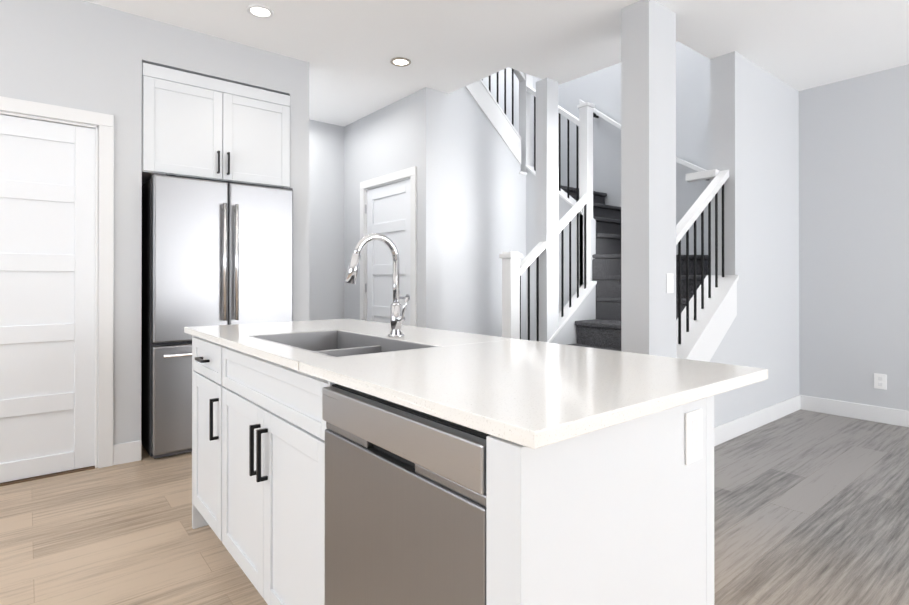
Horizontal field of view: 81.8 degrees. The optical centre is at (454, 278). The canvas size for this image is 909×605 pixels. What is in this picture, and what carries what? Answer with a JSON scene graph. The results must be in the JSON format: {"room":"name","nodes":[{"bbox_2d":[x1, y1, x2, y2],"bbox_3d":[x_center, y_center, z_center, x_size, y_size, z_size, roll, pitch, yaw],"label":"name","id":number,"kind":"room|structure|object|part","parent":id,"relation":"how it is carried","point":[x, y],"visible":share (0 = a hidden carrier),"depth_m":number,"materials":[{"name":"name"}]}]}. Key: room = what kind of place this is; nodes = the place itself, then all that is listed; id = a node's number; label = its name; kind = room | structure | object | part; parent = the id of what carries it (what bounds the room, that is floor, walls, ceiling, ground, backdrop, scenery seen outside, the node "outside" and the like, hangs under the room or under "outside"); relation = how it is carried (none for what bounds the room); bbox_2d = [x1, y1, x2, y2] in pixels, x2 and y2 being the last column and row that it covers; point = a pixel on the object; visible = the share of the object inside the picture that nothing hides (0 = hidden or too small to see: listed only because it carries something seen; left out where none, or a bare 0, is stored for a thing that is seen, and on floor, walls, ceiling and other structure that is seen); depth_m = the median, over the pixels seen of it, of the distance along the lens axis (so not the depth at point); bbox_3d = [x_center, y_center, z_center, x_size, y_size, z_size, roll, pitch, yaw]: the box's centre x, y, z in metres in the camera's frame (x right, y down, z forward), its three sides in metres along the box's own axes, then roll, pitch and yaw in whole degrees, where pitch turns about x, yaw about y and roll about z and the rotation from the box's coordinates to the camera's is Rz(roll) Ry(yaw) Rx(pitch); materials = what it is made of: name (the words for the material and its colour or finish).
{"room":"kitchen","nodes":[
{"label":"kitchen","id":0,"kind":"room"},
{"bbox_2d":[0,0,141,444],"bbox_3d":[-3.404,-0.259,2.216,3.600,2.790,0.120,0,0,-39],"label":"wall","id":1,"kind":"structure","parent":0,"point":[81,55],"depth_m":3.21,"materials":[{"name":"grey paint"}]},
{"bbox_2d":[0,115,95,482],"bbox_3d":[-2.462,0.112,2.946,0.745,2.030,0.035,0,0,-39],"label":"pantry door","id":2,"kind":"structure","parent":1,"relation":"in","point":[47,297],"depth_m":3.02,"materials":[{"name":"white wood"}]},
{"bbox_2d":[0,96,113,467],"bbox_3d":[-2.477,0.071,2.957,0.925,2.135,0.138,0,0,-39],"label":"door frame","id":3,"kind":"structure","parent":1,"relation":"attached to","point":[104,191],"depth_m":3.16,"materials":[{"name":"white wood"}]},
{"bbox_2d":[113,440,140,465],"bbox_3d":[-3.362,1.074,2.160,3.600,0.125,0.014,0,0,-39],"label":"baseboard","id":4,"kind":"structure","parent":1,"relation":"attached to","point":[126,452],"depth_m":3.24,"materials":[{"name":"white"}]},
{"bbox_2d":[142,17,289,94],"bbox_3d":[-1.825,-1.514,3.891,0.960,0.270,0.720,0,0,-39],"label":"wall","id":5,"kind":"structure","parent":0,"point":[165,45],"depth_m":3.58,"materials":[{"name":"grey paint"}]},
{"bbox_2d":[288,58,308,320],"bbox_3d":[-1.593,-0.252,4.482,0.150,2.790,1.350,0,0,-39],"label":"wall","id":6,"kind":"structure","parent":0,"point":[299,126],"depth_m":3.96,"materials":[{"name":"grey paint"}]},
{"bbox_2d":[309,120,343,320],"bbox_3d":[-2.045,-0.250,5.061,2.340,2.790,0.120,0,0,-39],"label":"wall","id":7,"kind":"structure","parent":0,"point":[326,221],"depth_m":5.55,"materials":[{"name":"grey paint"}]},
{"bbox_2d":[344,91,417,326],"bbox_3d":[-0.711,-0.250,5.180,0.120,2.790,1.380,0,0,-39],"label":"wall","id":8,"kind":"structure","parent":0,"point":[382,142],"depth_m":5.25,"materials":[{"name":"grey paint"}]},
{"bbox_2d":[365,179,409,325],"bbox_3d":[-0.645,0.118,5.008,0.095,2.030,0.821,0,0,-39],"label":"hall door","id":9,"kind":"structure","parent":8,"relation":"in","point":[388,211],"depth_m":5.05,"materials":[{"name":"white wood"}]},
{"bbox_3d":[-0.899,0.096,5.324,0.014,1.690,0.010,0,0,-39],"label":"hall door hinges","id":10,"kind":"part","parent":9,"relation":"part of","materials":[{"name":"silver metal"}]},
{"bbox_3d":[-0.470,0.174,4.764,0.060,0.064,0.147,0,0,-39],"label":"handle","id":11,"kind":"part","parent":9,"relation":"part of","materials":[{"name":"silver metal"}]},
{"bbox_2d":[360,166,416,326],"bbox_3d":[-0.604,0.080,5.034,0.138,2.130,0.990,0,0,-39],"label":"door frame","id":12,"kind":"structure","parent":8,"relation":"attached to","point":[409,173],"depth_m":4.79,"materials":[{"name":"white wood"}]},
{"bbox_2d":[0,409,908,604],"bbox_3d":[0.532,1.183,1.192,8.420,0.100,9.370,0,0,-39],"label":"floor","id":13,"kind":"structure","parent":0,"point":[811,507],"depth_m":2.38,"materials":[{"name":"brown wood"}]},
{"bbox_2d":[0,466,94,485],"bbox_3d":[-2.463,1.135,2.936,0.745,0.008,0.064,0,0,-39],"label":"threshold","id":14,"kind":"object","parent":13,"relation":"on","point":[45,476],"visible":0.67,"depth_m":3.01,"materials":[{"name":"brown wood"}]},
{"bbox_2d":[141,173,292,458],"bbox_3d":[-1.750,0.241,3.826,0.900,1.800,0.827,0,0,-39],"label":"fridge","id":15,"kind":"object","parent":13,"relation":"on","point":[216,253],"visible":0.6,"depth_m":3.44,"materials":[{"name":"grey metal"}]},
{"bbox_3d":[-1.544,0.766,3.571,0.900,0.680,0.070,0,0,-39],"label":"drawer","id":16,"kind":"part","parent":15,"relation":"part of","materials":[{"name":"silver metal"}]},
{"bbox_3d":[-1.720,-0.122,3.431,0.448,1.055,0.070,0,0,-39],"label":"door","id":17,"kind":"part","parent":15,"relation":"part of","materials":[{"name":"silver metal"}]},
{"bbox_3d":[-1.506,-0.001,3.527,0.800,0.997,0.054,0,0,-39],"label":"handle","id":18,"kind":"part","parent":15,"relation":"part of","materials":[{"name":"silver metal"}]},
{"bbox_3d":[-1.369,-0.121,3.717,0.448,1.055,0.070,0,0,-39],"label":"door","id":19,"kind":"part","parent":15,"relation":"part of","materials":[{"name":"silver metal"}]},
{"bbox_2d":[187,333,713,604],"bbox_3d":[-0.323,0.693,1.763,0.622,0.884,2.086,0,0,-39],"label":"kitchen island","id":20,"kind":"object","parent":13,"relation":"on","point":[394,461],"depth_m":1.05,"materials":[{"name":"wood"}]},
{"bbox_3d":[-0.844,0.482,1.937,0.032,0.296,0.786,0,0,-39],"label":"handle","id":21,"kind":"part","parent":20,"relation":"part of","materials":[{"name":"black metal"}]},
{"bbox_2d":[322,384,489,604],"bbox_3d":[0.076,0.646,1.233,0.558,0.765,0.592,0,0,-39],"label":"dishwasher","id":22,"kind":"object","parent":20,"relation":"in","point":[407,490],"depth_m":1.02,"materials":[{"name":"silver metal"}]},
{"bbox_2d":[184,319,767,452],"bbox_3d":[-0.239,0.233,1.837,0.839,0.026,2.140,0,0,-39],"label":"island countertop","id":23,"kind":"structure","parent":20,"relation":"on","point":[545,395],"depth_m":1.21,"materials":[{"name":"white stone"}]},
{"bbox_2d":[251,330,439,356],"bbox_3d":[-0.416,0.334,1.861,0.377,0.227,0.727,0,0,-39],"label":"sink","id":24,"kind":"object","parent":23,"relation":"in","point":[326,343],"depth_m":2.06,"materials":[{"name":"silver metal"}]},
{"bbox_2d":[345,233,407,337],"bbox_3d":[-0.278,0.027,1.909,0.240,0.387,0.101,0,0,-39],"label":"faucet","id":25,"kind":"object","parent":23,"relation":"on","point":[397,314],"depth_m":1.96,"materials":[{"name":"silver metal"}]},
{"bbox_2d":[685,408,701,464],"bbox_3d":[0.498,0.328,1.093,0.068,0.106,0.004,0,0,-39],"label":"outlet","id":26,"kind":"object","parent":20,"relation":"attached to","point":[693,416],"depth_m":1.09,"materials":[{"name":"white plastic"}]},
{"bbox_2d":[558,185,707,350],"bbox_3d":[1.118,-0.415,5.070,2.373,3.120,2.750,0,0,-39],"label":"staircase","id":27,"kind":"structure","parent":13,"relation":"on","point":[602,330],"depth_m":4.72,"materials":[{"name":"carpet"}]},
{"bbox_2d":[482,68,728,343],"bbox_3d":[1.358,-0.951,4.758,2.395,4.190,2.250,0,0,-39],"label":"stair railing","id":28,"kind":"object","parent":27,"relation":"on","point":[514,268],"visible":0.65,"depth_m":4.49,"materials":[{"name":"white wood"}]},
{"bbox_2d":[418,87,525,339],"bbox_3d":[0.247,-0.505,4.994,1.370,3.300,0.120,0,0,-39],"label":"wall","id":29,"kind":"structure","parent":0,"point":[471,203],"depth_m":4.79,"materials":[{"name":"grey paint"}]},
{"bbox_2d":[465,80,520,164],"bbox_3d":[0.308,-1.645,4.962,0.920,1.018,0.012,0,0,-39],"label":"trim","id":30,"kind":"structure","parent":29,"relation":"attached to","point":[485,102],"depth_m":5.03,"materials":[{"name":"white wood"}]},
{"bbox_2d":[480,79,526,174],"bbox_3d":[0.352,-1.614,5.082,1.140,1.139,0.150,0,0,-39],"label":"cap","id":31,"kind":"object","parent":29,"relation":"on","point":[508,120],"visible":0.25,"depth_m":5.09,"materials":[{"name":"white wood"}]},
{"bbox_2d":[83,0,908,126],"bbox_3d":[0.532,-1.806,1.201,8.420,0.300,9.370,0,0,-39],"label":"ceiling","id":32,"kind":"structure","parent":0,"point":[348,50],"depth_m":3.58,"materials":[{"name":"white paint"}]},
{"bbox_2d":[247,4,273,17],"bbox_3d":[-1.198,-1.645,3.239,0.156,0.010,0.156,0,0,-39],"label":"recessed light","id":33,"kind":"object","parent":32,"relation":"in","point":[258,11],"visible":0.98,"depth_m":3.24,"materials":[{"name":"white plastic"}]},
{"bbox_2d":[390,57,410,66],"bbox_3d":[-0.409,-1.643,3.989,0.156,0.010,0.156,0,0,-39],"label":"recessed light","id":34,"kind":"object","parent":32,"relation":"in","point":[400,61],"visible":1,"depth_m":3.98,"materials":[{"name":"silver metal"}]},
{"bbox_2d":[483,67,541,166],"bbox_3d":[0.171,-1.652,6.160,2.480,5.600,0.120,0,0,-39],"label":"wall","id":35,"kind":"structure","parent":0,"point":[508,92],"depth_m":6.50,"materials":[{"name":"grey paint"}]},
{"bbox_2d":[536,78,558,341],"bbox_3d":[0.775,-0.252,4.396,0.145,2.790,0.123,0,0,-39],"label":"column","id":36,"kind":"structure","parent":0,"point":[547,160],"depth_m":4.35,"materials":[{"name":"grey paint"}]},
{"bbox_2d":[526,169,595,340],"bbox_3d":[1.007,0.013,5.049,0.120,2.265,0.750,0,0,-39],"label":"wall","id":37,"kind":"structure","parent":0,"point":[564,207],"depth_m":4.97,"materials":[{"name":"grey paint"}]},
{"bbox_2d":[525,165,582,214],"bbox_3d":[0.991,-0.859,5.071,0.150,0.569,0.700,0,0,-39],"label":"trim","id":38,"kind":"structure","parent":37,"relation":"on","point":[570,200],"depth_m":4.97,"materials":[{"name":"white wood"}]},
{"bbox_2d":[551,285,595,344],"bbox_3d":[0.848,0.594,4.435,1.000,1.098,0.100,0,0,-39],"label":"wall","id":39,"kind":"structure","parent":0,"point":[567,332],"depth_m":4.54,"materials":[{"name":"grey paint"}]},
{"bbox_2d":[539,281,596,342],"bbox_3d":[0.848,0.415,4.435,1.000,0.787,0.130,0,0,-39],"label":"cap","id":40,"kind":"object","parent":39,"relation":"on","point":[576,302],"visible":0.27,"depth_m":4.57,"materials":[{"name":"white wood"}]},
{"bbox_2d":[621,0,675,357],"bbox_3d":[1.199,-0.255,3.237,0.310,2.790,0.185,0,0,-39],"label":"column","id":41,"kind":"structure","parent":0,"point":[648,163],"depth_m":3.15,"materials":[{"name":"grey paint"}]},
{"bbox_2d":[667,273,673,292],"bbox_3d":[1.319,0.029,3.208,0.076,0.120,0.008,0,0,-39],"label":"light switch","id":42,"kind":"object","parent":41,"relation":"attached to","point":[670,284],"visible":1,"depth_m":3.20,"materials":[{"name":"white plastic"}]},
{"bbox_2d":[558,41,908,410],"bbox_3d":[3.925,-1.659,3.606,0.120,5.600,8.820,0,0,-39],"label":"wall","id":43,"kind":"structure","parent":0,"point":[853,235],"depth_m":4.39,"materials":[{"name":"grey paint"}]},
{"bbox_2d":[801,395,908,426],"bbox_3d":[4.843,1.075,2.364,0.014,0.125,5.746,0,0,-39],"label":"baseboard","id":44,"kind":"structure","parent":43,"relation":"attached to","point":[898,417],"depth_m":4.28,"materials":[{"name":"white"}]},
{"bbox_2d":[874,373,886,389],"bbox_3d":[3.380,0.817,4.167,0.006,0.120,0.080,0,0,-39],"label":"electrical outlet","id":45,"kind":"object","parent":43,"relation":"attached to","point":[880,381],"visible":1,"depth_m":4.17,"materials":[{"name":"white plastic"}]},
{"bbox_2d":[710,51,798,426],"bbox_3d":[2.190,-0.253,4.047,2.250,2.790,0.180,0,0,-39],"label":"wall","id":46,"kind":"structure","parent":0,"point":[754,129],"depth_m":4.05,"materials":[{"name":"grey paint"}]},
{"bbox_2d":[676,275,738,358],"bbox_3d":[1.647,0.285,3.604,0.850,0.623,0.230,0,0,-39],"label":"cap","id":47,"kind":"object","parent":46,"relation":"on","point":[694,335],"visible":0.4,"depth_m":3.61,"materials":[{"name":"white wood"}]},
{"bbox_2d":[689,282,736,361],"bbox_3d":[1.708,0.430,3.529,0.850,0.853,0.012,0,0,-39],"label":"trim","id":48,"kind":"structure","parent":46,"relation":"attached to","point":[713,336],"depth_m":3.60,"materials":[{"name":"white"}]},
{"bbox_2d":[714,395,800,445],"bbox_3d":[2.205,1.079,3.930,2.130,0.125,0.014,0,0,-39],"label":"baseboard","id":49,"kind":"structure","parent":46,"relation":"attached to","point":[727,431],"depth_m":3.98,"materials":[{"name":"white"}]},
{"bbox_3d":[-2.136,-0.253,4.175,1.080,2.790,0.120,0,0,-39],"label":"wall","id":50,"kind":"structure","parent":0,"visible":0},
{"bbox_2d":[142,63,289,187],"bbox_3d":[-1.797,-1.016,3.855,0.952,0.685,0.729,0,0,-39],"label":"upper cabinet","id":51,"kind":"object","parent":50,"relation":"attached to","point":[194,126],"visible":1,"depth_m":3.56,"materials":[{"name":"white wood"}]},
{"bbox_3d":[-1.577,-0.789,3.584,0.075,0.150,0.032,0,0,-39],"label":"handle","id":52,"kind":"part","parent":51,"relation":"part of","materials":[{"name":"black metal"}]}
]}

